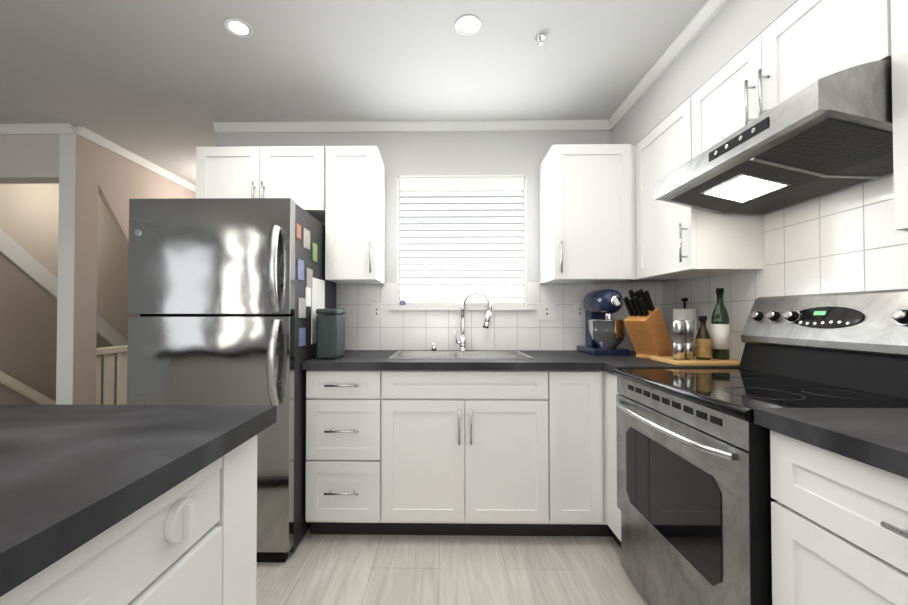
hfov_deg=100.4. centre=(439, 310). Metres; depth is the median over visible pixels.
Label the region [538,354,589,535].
base cabinet
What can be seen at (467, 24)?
recessed light
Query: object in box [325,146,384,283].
upper cabinet
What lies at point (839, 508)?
base cabinet
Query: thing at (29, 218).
wall
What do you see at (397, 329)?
tile backsplash
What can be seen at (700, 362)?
cutting board
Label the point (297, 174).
upper cabinet
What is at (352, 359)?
countertop
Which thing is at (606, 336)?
stand mixer
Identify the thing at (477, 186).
window blind
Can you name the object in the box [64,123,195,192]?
crown molding
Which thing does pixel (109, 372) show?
stair railing
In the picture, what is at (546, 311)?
outlet
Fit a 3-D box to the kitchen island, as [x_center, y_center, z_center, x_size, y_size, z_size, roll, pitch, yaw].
[-1.173,0.708,-0.559,1.422,0.875,3.050,0,-1,1]
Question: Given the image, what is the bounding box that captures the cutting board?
[650,356,740,365]
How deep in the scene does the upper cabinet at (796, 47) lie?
1.24 m
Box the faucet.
[431,291,491,350]
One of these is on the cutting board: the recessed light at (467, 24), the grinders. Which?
the grinders
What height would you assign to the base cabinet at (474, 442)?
0.878 m
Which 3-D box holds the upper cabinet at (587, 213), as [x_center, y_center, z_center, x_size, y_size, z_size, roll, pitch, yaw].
[0.922,-0.574,2.352,0.509,0.793,0.364,0,-1,1]
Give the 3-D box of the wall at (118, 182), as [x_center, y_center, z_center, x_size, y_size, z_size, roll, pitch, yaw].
[-2.529,-0.013,4.072,0.120,2.450,2.750,0,-1,1]
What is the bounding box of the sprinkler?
[535,34,544,45]
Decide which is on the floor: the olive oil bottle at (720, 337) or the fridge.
the fridge
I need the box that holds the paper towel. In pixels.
[673,298,696,355]
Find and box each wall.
[0,131,661,404]
[0,184,139,404]
[89,143,195,404]
[612,0,797,144]
[662,279,889,395]
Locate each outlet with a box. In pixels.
[371,303,381,319]
[538,303,555,319]
[574,303,584,319]
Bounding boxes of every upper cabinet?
[196,146,325,223]
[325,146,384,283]
[539,144,639,283]
[636,96,764,278]
[691,0,891,158]
[891,0,907,230]
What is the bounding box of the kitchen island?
[0,424,272,604]
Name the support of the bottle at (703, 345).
on the cutting board
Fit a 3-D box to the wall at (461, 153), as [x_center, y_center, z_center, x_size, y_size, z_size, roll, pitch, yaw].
[-1.300,-0.034,2.619,5.780,2.450,0.120,0,-1,1]
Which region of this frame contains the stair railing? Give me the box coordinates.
[96,345,126,404]
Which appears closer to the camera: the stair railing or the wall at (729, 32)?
the wall at (729, 32)
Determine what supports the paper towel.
on the countertop at (352, 359)
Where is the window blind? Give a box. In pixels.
[399,177,524,304]
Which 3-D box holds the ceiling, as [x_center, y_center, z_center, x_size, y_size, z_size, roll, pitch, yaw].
[-1.315,-1.325,1.548,5.780,0.100,8.200,0,-1,1]
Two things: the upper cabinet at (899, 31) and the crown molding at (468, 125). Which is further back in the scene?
the crown molding at (468, 125)
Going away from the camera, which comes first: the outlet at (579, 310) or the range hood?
the range hood
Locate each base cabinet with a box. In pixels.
[306,370,397,534]
[394,354,565,535]
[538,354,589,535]
[770,432,907,604]
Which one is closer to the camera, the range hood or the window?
the range hood
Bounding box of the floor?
[256,525,648,604]
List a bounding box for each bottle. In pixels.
[695,316,710,359]
[711,288,729,359]
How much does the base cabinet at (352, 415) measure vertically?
0.878 m
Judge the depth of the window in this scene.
2.65 m
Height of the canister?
0.268 m
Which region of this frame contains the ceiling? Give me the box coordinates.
[0,0,706,184]
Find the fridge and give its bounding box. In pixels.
[127,198,335,561]
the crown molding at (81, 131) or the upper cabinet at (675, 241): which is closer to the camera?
the upper cabinet at (675, 241)
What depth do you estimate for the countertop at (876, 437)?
0.79 m
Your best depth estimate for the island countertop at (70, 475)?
0.61 m
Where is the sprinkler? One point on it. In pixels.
(539, 38)
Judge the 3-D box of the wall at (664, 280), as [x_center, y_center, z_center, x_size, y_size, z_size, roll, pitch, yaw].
[1.503,-0.073,-0.045,0.100,2.450,5.130,0,-1,1]
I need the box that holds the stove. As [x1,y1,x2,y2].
[613,289,907,604]
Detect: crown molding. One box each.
[0,123,67,134]
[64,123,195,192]
[213,119,607,133]
[608,0,729,130]
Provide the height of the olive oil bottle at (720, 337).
0.345 m
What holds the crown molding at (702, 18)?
attached to the wall at (729, 32)
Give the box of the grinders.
[672,320,693,359]
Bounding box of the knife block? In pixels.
[623,289,672,358]
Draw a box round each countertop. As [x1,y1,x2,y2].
[0,404,276,599]
[302,350,750,370]
[754,408,907,479]
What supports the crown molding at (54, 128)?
attached to the wall at (461, 153)
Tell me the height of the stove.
1.235 m
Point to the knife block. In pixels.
(646, 328)
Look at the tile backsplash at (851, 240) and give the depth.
1.47 m
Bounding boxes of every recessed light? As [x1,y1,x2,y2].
[224,17,252,37]
[455,15,480,34]
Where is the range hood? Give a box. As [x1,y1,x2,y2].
[654,59,893,214]
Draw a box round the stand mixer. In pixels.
[577,289,628,354]
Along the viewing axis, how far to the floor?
1.70 m
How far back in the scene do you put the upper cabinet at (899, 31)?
0.93 m
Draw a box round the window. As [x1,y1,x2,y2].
[390,175,533,309]
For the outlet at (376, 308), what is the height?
0.114 m
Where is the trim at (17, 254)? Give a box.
[0,228,127,403]
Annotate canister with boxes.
[316,309,345,358]
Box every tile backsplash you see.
[337,282,660,350]
[661,175,907,359]
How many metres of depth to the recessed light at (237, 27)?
1.70 m
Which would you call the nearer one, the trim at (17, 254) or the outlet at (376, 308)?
the outlet at (376, 308)
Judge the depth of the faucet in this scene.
2.46 m

